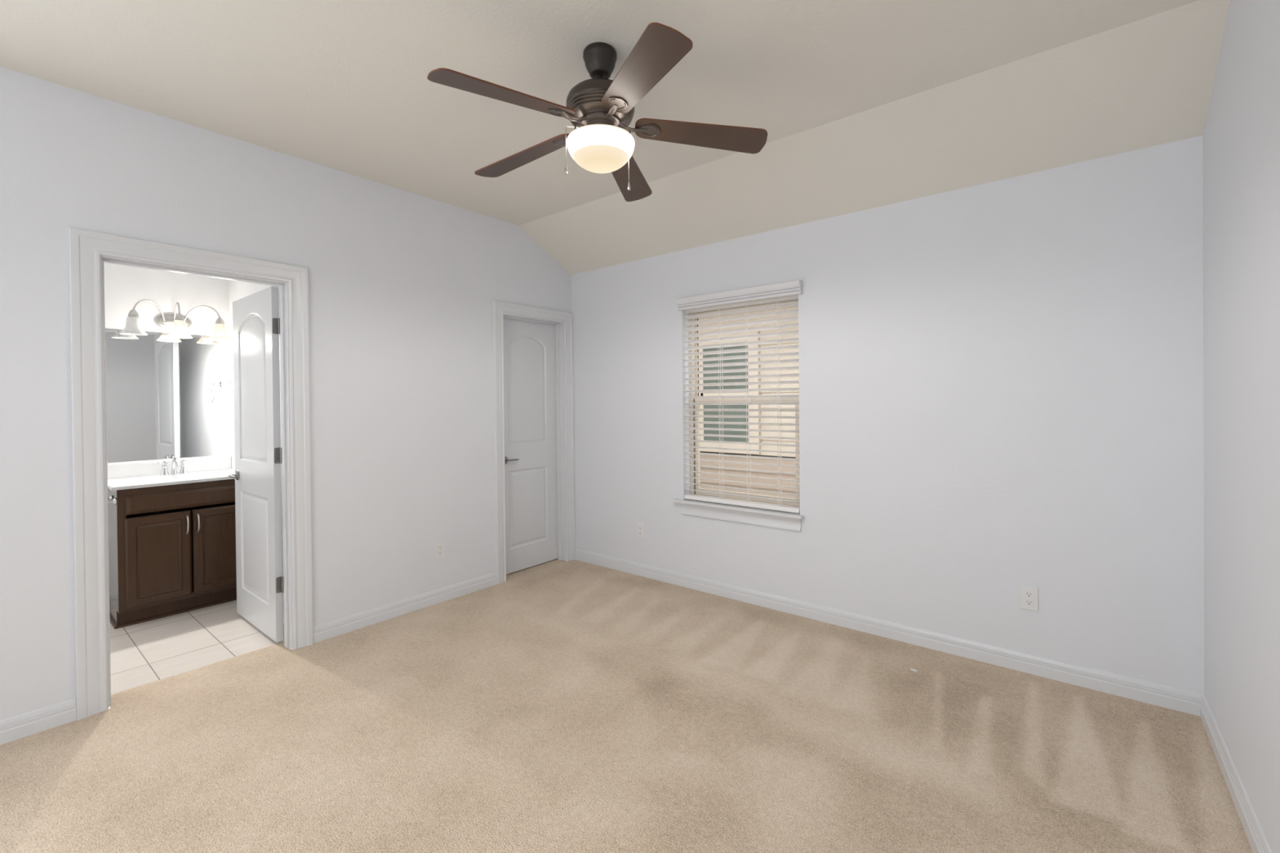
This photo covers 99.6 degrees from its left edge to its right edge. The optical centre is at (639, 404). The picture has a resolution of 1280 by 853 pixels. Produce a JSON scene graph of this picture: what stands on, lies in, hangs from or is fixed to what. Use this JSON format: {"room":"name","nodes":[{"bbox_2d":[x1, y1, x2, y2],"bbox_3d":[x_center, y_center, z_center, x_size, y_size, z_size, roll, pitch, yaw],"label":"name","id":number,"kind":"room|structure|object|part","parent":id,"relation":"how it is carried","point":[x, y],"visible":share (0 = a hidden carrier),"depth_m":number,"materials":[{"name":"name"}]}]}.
{"room":"empty bedroom","nodes":[
{"label":"empty bedroom","id":0,"kind":"room"},
{"bbox_2d":[103,262,231,464],"bbox_3d":[-3.604,0.165,3.617,0.100,2.490,1.600,0,0,39],"label":"wall","id":1,"kind":"structure","parent":0,"point":[125,286],"depth_m":3.83,"materials":[{"name":"white paint"}]},
{"bbox_2d":[105,328,228,463],"bbox_3d":[-3.352,-0.062,3.847,0.005,0.900,0.684,0,0,39],"label":"wall mirror","id":2,"kind":"object","parent":1,"relation":"attached to","point":[166,397],"visible":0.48,"depth_m":3.83,"materials":[{"name":"clear glass"}]},
{"bbox_2d":[106,455,231,479],"bbox_3d":[-3.342,0.441,3.843,0.019,0.100,0.722,0,0,39],"label":"backsplash","id":3,"kind":"structure","parent":1,"relation":"attached to","point":[121,470],"depth_m":3.79,"materials":[{"name":"stone"}]},
{"bbox_2d":[119,299,231,341],"bbox_3d":[-3.248,-0.595,3.796,0.235,0.251,0.605,0,0,39],"label":"vanity light","id":4,"kind":"object","parent":1,"relation":"attached to","point":[179,323],"visible":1,"depth_m":3.78,"materials":[{"name":"white glass"}]},
{"bbox_3d":[-3.357,-0.526,3.585,0.140,0.117,0.140,0,0,39],"label":"lamp shade","id":5,"kind":"part","parent":4,"relation":"part of","materials":[{"name":"white glass"}]},
{"bbox_3d":[-3.351,-0.652,3.698,0.021,0.126,0.238,-1,0,1],"label":"lamp arm","id":6,"kind":"part","parent":4,"relation":"part of","materials":[{"name":"silver metal"}]},
{"bbox_3d":[-3.264,-0.656,3.811,0.149,0.130,0.011,0,0,38],"label":"lamp arm","id":7,"kind":"part","parent":4,"relation":"part of","materials":[{"name":"silver metal"}]},
{"bbox_3d":[-3.208,-0.528,3.770,0.140,0.117,0.140,0,0,39],"label":"lamp shade","id":8,"kind":"part","parent":4,"relation":"part of","materials":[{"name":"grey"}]},
{"bbox_3d":[-3.175,-0.656,3.917,0.235,0.126,0.021,-1,0,-12],"label":"lamp arm","id":9,"kind":"part","parent":4,"relation":"part of","materials":[{"name":"silver metal"}]},
{"bbox_3d":[-3.065,-0.531,3.947,0.140,0.117,0.140,0,0,39],"label":"lamp shade","id":10,"kind":"part","parent":4,"relation":"part of","materials":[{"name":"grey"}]},
{"bbox_2d":[228,280,283,600],"bbox_3d":[-2.493,0.154,3.685,1.545,2.490,0.100,0,0,39],"label":"wall","id":11,"kind":"structure","parent":0,"point":[237,290],"depth_m":4.06,"materials":[{"name":"white paint"}]},
{"bbox_2d":[227,381,233,402],"bbox_3d":[-2.971,-0.102,3.960,0.154,0.170,0.067,0,0,39],"label":"towel ring","id":12,"kind":"object","parent":11,"relation":"attached to","point":[231,382],"visible":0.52,"depth_m":3.94,"materials":[{"name":"silver metal"}]},
{"bbox_2d":[0,66,571,720],"bbox_3d":[-2.175,0.016,2.758,0.115,2.772,5.260,0,0,39],"label":"wall","id":13,"kind":"structure","parent":0,"point":[403,286],"depth_m":3.07,"materials":[{"name":"paint"}]},
{"bbox_2d":[68,226,313,720],"bbox_3d":[-2.191,0.294,2.720,0.136,2.117,0.926,0,0,39],"label":"door frame","id":14,"kind":"structure","parent":13,"relation":"attached to","point":[86,247],"depth_m":2.43,"materials":[{"name":"white paint"}]},
{"bbox_2d":[0,571,497,744],"bbox_3d":[-2.384,1.310,2.389,0.014,0.092,4.194,0,0,39],"label":"baseboard","id":15,"kind":"structure","parent":13,"relation":"attached to","point":[13,728],"depth_m":3.17,"materials":[{"name":"white paint"}]},
{"bbox_2d":[228,286,284,642],"bbox_3d":[-2.300,0.337,3.253,0.760,1.997,0.141,0,0,39],"label":"door","id":16,"kind":"structure","parent":13,"relation":"in","point":[255,316],"depth_m":3.19,"materials":[{"name":"white paint"}]},
{"bbox_3d":[-2.543,0.446,3.394,0.138,0.065,0.053,0,0,39],"label":"handle","id":17,"kind":"part","parent":16,"relation":"part of","materials":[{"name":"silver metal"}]},
{"bbox_2d":[435,540,444,559],"bbox_3d":[-1.357,0.986,3.669,0.008,0.117,0.072,0,0,39],"label":"wall outlet","id":18,"kind":"object","parent":13,"relation":"attached to","point":[439,546],"visible":1,"depth_m":3.67,"materials":[{"name":"white plastic"}]},
{"bbox_2d":[503,318,557,574],"bbox_3d":[-0.918,0.319,4.404,0.141,2.002,0.611,0,0,39],"label":"door","id":19,"kind":"structure","parent":13,"relation":"in","point":[529,348],"depth_m":4.41,"materials":[{"name":"white paint"}]},
{"bbox_3d":[-1.011,0.431,4.218,0.053,0.065,0.138,0,0,39],"label":"handle","id":20,"kind":"part","parent":19,"relation":"part of","materials":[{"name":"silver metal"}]},
{"bbox_2d":[493,300,575,584],"bbox_3d":[-0.867,0.275,4.362,0.135,2.109,0.805,0,0,39],"label":"door frame","id":21,"kind":"structure","parent":13,"relation":"attached to","point":[500,308],"depth_m":4.57,"materials":[{"name":"white paint"}]},
{"bbox_2d":[0,0,1230,274],"bbox_3d":[-0.681,-1.275,1.509,4.018,0.362,5.300,0,0,39],"label":"ceiling","id":22,"kind":"structure","parent":0,"point":[860,104],"depth_m":2.29,"materials":[{"name":"paint"}]},
{"bbox_2d":[426,22,767,201],"bbox_3d":[-0.190,-1.131,2.131,1.258,0.509,1.267,0,0,39],"label":"ceiling fan","id":23,"kind":"object","parent":22,"relation":"hanging from","point":[600,108],"visible":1,"depth_m":2.05,"materials":[{"name":"brown wood"}]},
{"bbox_3d":[-0.458,-1.067,1.869,0.528,0.072,0.140,-1,0,-41],"label":"fan blade","id":24,"kind":"part","parent":23,"relation":"part of","materials":[{"name":"brown wood"}]},
{"bbox_3d":[-0.495,-1.070,2.337,0.528,0.072,0.140,0,0,31],"label":"fan blade","id":25,"kind":"part","parent":23,"relation":"part of","materials":[{"name":"brown wood"}]},
{"bbox_3d":[-0.246,-1.000,2.094,0.086,0.151,0.003,-1,0,-21],"label":"pull chain","id":26,"kind":"part","parent":23,"relation":"part of","materials":[{"name":"silver metal"}]},
{"bbox_3d":[-0.154,-0.984,2.129,0.265,0.120,0.265,0,0,39],"label":"lamp shade","id":27,"kind":"part","parent":23,"relation":"part of","materials":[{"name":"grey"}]},
{"bbox_3d":[-0.061,-1.075,2.517,0.140,0.072,0.528,0,0,13],"label":"fan blade","id":28,"kind":"part","parent":23,"relation":"part of","materials":[{"name":"brown wood"}]},
{"bbox_3d":[-0.002,-1.071,1.760,0.140,0.072,0.528,-1,0,-23],"label":"fan blade","id":29,"kind":"part","parent":23,"relation":"part of","materials":[{"name":"brown wood"}]},
{"bbox_3d":[0.243,-1.075,2.160,0.528,0.072,0.140,-1,0,-5],"label":"fan blade","id":30,"kind":"part","parent":23,"relation":"part of","materials":[{"name":"brown wood"}]},
{"bbox_2d":[0,559,1253,852],"bbox_3d":[-1.331,1.373,2.094,5.542,0.050,5.055,0,0,39],"label":"floor","id":31,"kind":"structure","parent":0,"point":[556,706],"depth_m":2.12,"materials":[{"name":"beige carpet"}]},
{"bbox_2d":[107,479,236,629],"bbox_3d":[-3.116,0.935,3.672,0.579,0.852,0.707,0,0,39],"label":"vanity cabinet","id":32,"kind":"object","parent":31,"relation":"on","point":[172,548],"visible":0.84,"depth_m":3.46,"materials":[{"name":"brown laminate"}]},
{"bbox_2d":[107,495,116,504],"bbox_3d":[-3.250,0.584,3.284,0.179,0.042,0.082,0,0,39],"label":"toilet paper holder","id":33,"kind":"object","parent":32,"relation":"attached to","point":[110,500],"visible":0.44,"depth_m":3.26,"materials":[{"name":"silver metal"}]},
{"bbox_3d":[-3.018,0.963,3.399,0.018,0.549,0.316,0,0,39],"label":"cabinet door","id":34,"kind":"part","parent":32,"relation":"part of","materials":[{"name":"brown wood"}]},
{"bbox_2d":[106,455,235,490],"bbox_3d":[-3.134,0.505,3.676,0.553,0.230,0.722,0,0,39],"label":"countertop","id":35,"kind":"structure","parent":32,"relation":"on","point":[122,476],"depth_m":3.71,"materials":[{"name":"stone"}]},
{"bbox_2d":[107,468,235,490],"bbox_3d":[-3.133,0.554,3.676,0.553,0.132,0.722,0,0,39],"label":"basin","id":36,"kind":"object","parent":35,"relation":"in","point":[140,480],"depth_m":3.64,"materials":[{"name":"ceramic"}]},
{"bbox_2d":[151,455,195,475],"bbox_3d":[-3.263,0.425,3.789,0.181,0.132,0.164,-1,0,-9],"label":"sink faucet","id":37,"kind":"object","parent":35,"relation":"on","point":[175,464],"visible":1,"depth_m":3.78,"materials":[{"name":"silver metal"}]},
{"bbox_3d":[-3.314,0.438,3.737,0.049,0.092,0.092,0,0,39],"label":"tap handle","id":38,"kind":"part","parent":37,"relation":"part of","materials":[{"name":"silver metal"}]},
{"bbox_3d":[-3.268,0.487,3.794,0.052,0.007,0.156,0,0,39],"label":"plate","id":39,"kind":"part","parent":37,"relation":"part of","materials":[{"name":"silver metal"}]},
{"bbox_3d":[-3.233,0.421,3.765,0.138,0.125,0.038,0,0,39],"label":"spout","id":40,"kind":"part","parent":37,"relation":"part of","materials":[{"name":"silver metal"}]},
{"bbox_3d":[-3.223,0.437,3.850,0.049,0.092,0.092,0,0,39],"label":"tap handle","id":41,"kind":"part","parent":37,"relation":"part of","materials":[{"name":"silver metal"}]},
{"bbox_3d":[-3.155,1.353,3.709,0.470,0.017,0.707,0,0,39],"label":"shoe moulding","id":42,"kind":"part","parent":32,"relation":"part of","materials":[{"name":"brown wood"}]},
{"bbox_3d":[-2.922,0.609,3.520,0.018,0.116,0.623,0,0,39],"label":"drawer","id":43,"kind":"part","parent":32,"relation":"part of","materials":[{"name":"brown wood"}]},
{"bbox_3d":[-2.917,0.774,3.488,0.037,0.124,0.013,0,0,39],"label":"door pull","id":44,"kind":"part","parent":32,"relation":"part of","materials":[{"name":"silver metal"}]},
{"bbox_3d":[-2.882,0.774,3.531,0.037,0.124,0.013,0,0,39],"label":"door pull","id":45,"kind":"part","parent":32,"relation":"part of","materials":[{"name":"silver metal"}]},
{"bbox_3d":[-2.818,0.960,3.648,0.018,0.549,0.306,0,0,39],"label":"cabinet door","id":46,"kind":"part","parent":32,"relation":"part of","materials":[{"name":"brown wood"}]},
{"bbox_2d":[571,135,1204,693],"bbox_3d":[0.990,0.072,3.483,3.902,2.590,0.160,0,0,39],"label":"wall","id":47,"kind":"structure","parent":0,"point":[1001,382],"depth_m":2.80,"materials":[{"name":"paint"}]},
{"bbox_2d":[636,522,644,538],"bbox_3d":[0.005,0.974,4.182,0.072,0.117,0.008,0,0,39],"label":"wall outlet","id":48,"kind":"object","parent":47,"relation":"attached to","point":[640,526],"visible":1,"depth_m":4.18,"materials":[{"name":"white plastic"}]},
{"bbox_2d":[671,298,804,532],"bbox_3d":[0.670,0.049,3.709,0.976,1.490,0.204,0,0,39],"label":"window","id":49,"kind":"structure","parent":47,"relation":"in","point":[783,520],"depth_m":3.72,"materials":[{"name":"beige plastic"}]},
{"bbox_3d":[0.654,0.697,3.685,0.976,0.018,0.131,0,0,39],"label":"sill","id":50,"kind":"part","parent":49,"relation":"part of","materials":[{"name":"white paint"}]},
{"bbox_2d":[675,279,802,513],"bbox_3d":[0.656,-0.043,3.650,0.923,1.451,0.106,0,0,39],"label":"window blind","id":51,"kind":"object","parent":49,"relation":"attached to","point":[789,290],"visible":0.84,"depth_m":3.63,"materials":[{"name":"white plastic"}]},
{"bbox_3d":[0.568,-0.001,3.756,0.015,1.320,0.052,0,0,39],"label":"ladder cord","id":52,"kind":"part","parent":51,"relation":"part of","materials":[{"name":"white fabric"}]},
{"bbox_3d":[0.676,0.667,3.679,0.866,0.030,0.053,0,0,39],"label":"rail","id":53,"kind":"part","parent":51,"relation":"part of","materials":[{"name":"white"}]},
{"bbox_3d":[0.731,-0.001,3.624,0.015,1.320,0.052,0,0,39],"label":"ladder cord","id":54,"kind":"part","parent":51,"relation":"part of","materials":[{"name":"white fabric"}]},
{"bbox_3d":[0.902,-0.002,3.486,0.015,1.320,0.052,0,0,39],"label":"ladder cord","id":55,"kind":"part","parent":51,"relation":"part of","materials":[{"name":"white fabric"}]},
{"bbox_3d":[0.735,-0.340,3.756,0.815,0.655,0.025,0,0,39],"label":"sash","id":56,"kind":"part","parent":49,"relation":"part of","materials":[{"name":"beige plastic"}]},
{"bbox_3d":[0.723,0.301,3.738,0.799,0.710,0.027,0,0,39],"label":"sash","id":57,"kind":"part","parent":49,"relation":"part of","materials":[{"name":"beige plastic"}]},
{"bbox_2d":[574,548,1204,716],"bbox_3d":[0.909,1.272,3.454,3.760,0.092,0.014,0,0,39],"label":"baseboard","id":58,"kind":"structure","parent":47,"relation":"attached to","point":[1156,694],"depth_m":2.88,"materials":[{"name":"white paint"}]},
{"bbox_2d":[1020,585,1038,611],"bbox_3d":[1.906,0.948,2.649,0.072,0.117,0.008,0,0,39],"label":"wall outlet","id":59,"kind":"object","parent":47,"relation":"attached to","point":[1028,595],"visible":1,"depth_m":2.65,"materials":[{"name":"white plastic"}]},
{"bbox_2d":[1024,591,1033,597],"bbox_3d":[1.904,0.928,2.647,0.034,0.028,0.002,0,0,39],"label":"socket","id":60,"kind":"object","parent":59,"relation":"attached to","point":[1027,593],"depth_m":2.65,"materials":[{"name":"white plastic"}]},
{"bbox_2d":[1024,599,1033,605],"bbox_3d":[1.904,0.967,2.647,0.034,0.028,0.002,0,0,39],"label":"socket","id":61,"kind":"object","parent":59,"relation":"attached to","point":[1027,602],"depth_m":2.65,"materials":[{"name":"white plastic"}]},
{"bbox_2d":[1202,0,1279,852],"bbox_3d":[0.811,0.004,0.248,0.120,2.772,5.100,0,0,39],"label":"wall","id":62,"kind":"structure","parent":0,"point":[1241,135],"depth_m":1.72,"materials":[{"name":"paint"}]},
{"bbox_2d":[1200,694,1272,852],"bbox_3d":[0.802,1.294,0.337,0.014,0.092,5.000,0,0,39],"label":"baseboard","id":63,"kind":"structure","parent":62,"relation":"attached to","point":[1257,840],"depth_m":1.79,"materials":[{"name":"white paint"}]},
{"label":"outside","id":64,"kind":"structure","parent":0,"visible":0},
{"bbox_3d":[2.214,1.641,6.507,14.000,0.110,6.030,0,0,39],"label":"ground","id":65,"kind":"structure","parent":64,"visible":0},
{"bbox_2d":[699,306,799,498],"bbox_3d":[1.026,0.141,5.838,9.000,2.920,0.730,0,0,39],"label":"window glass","id":66,"kind":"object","parent":65,"relation":"on","point":[791,491],"visible":0.19,"depth_m":5.98,"materials":[{"name":"beige"}]},
{"bbox_3d":[0.963,-0.131,6.186,0.617,1.138,0.019,0,0,39],"label":"window sash","id":67,"kind":"part","parent":66,"relation":"part of","materials":[{"name":"beige plastic"}]},
{"bbox_3d":[0.971,-0.129,6.190,0.855,1.343,0.044,0,0,39],"label":"window trim","id":68,"kind":"part","parent":66,"relation":"part of","materials":[{"name":"beige"}]}
]}

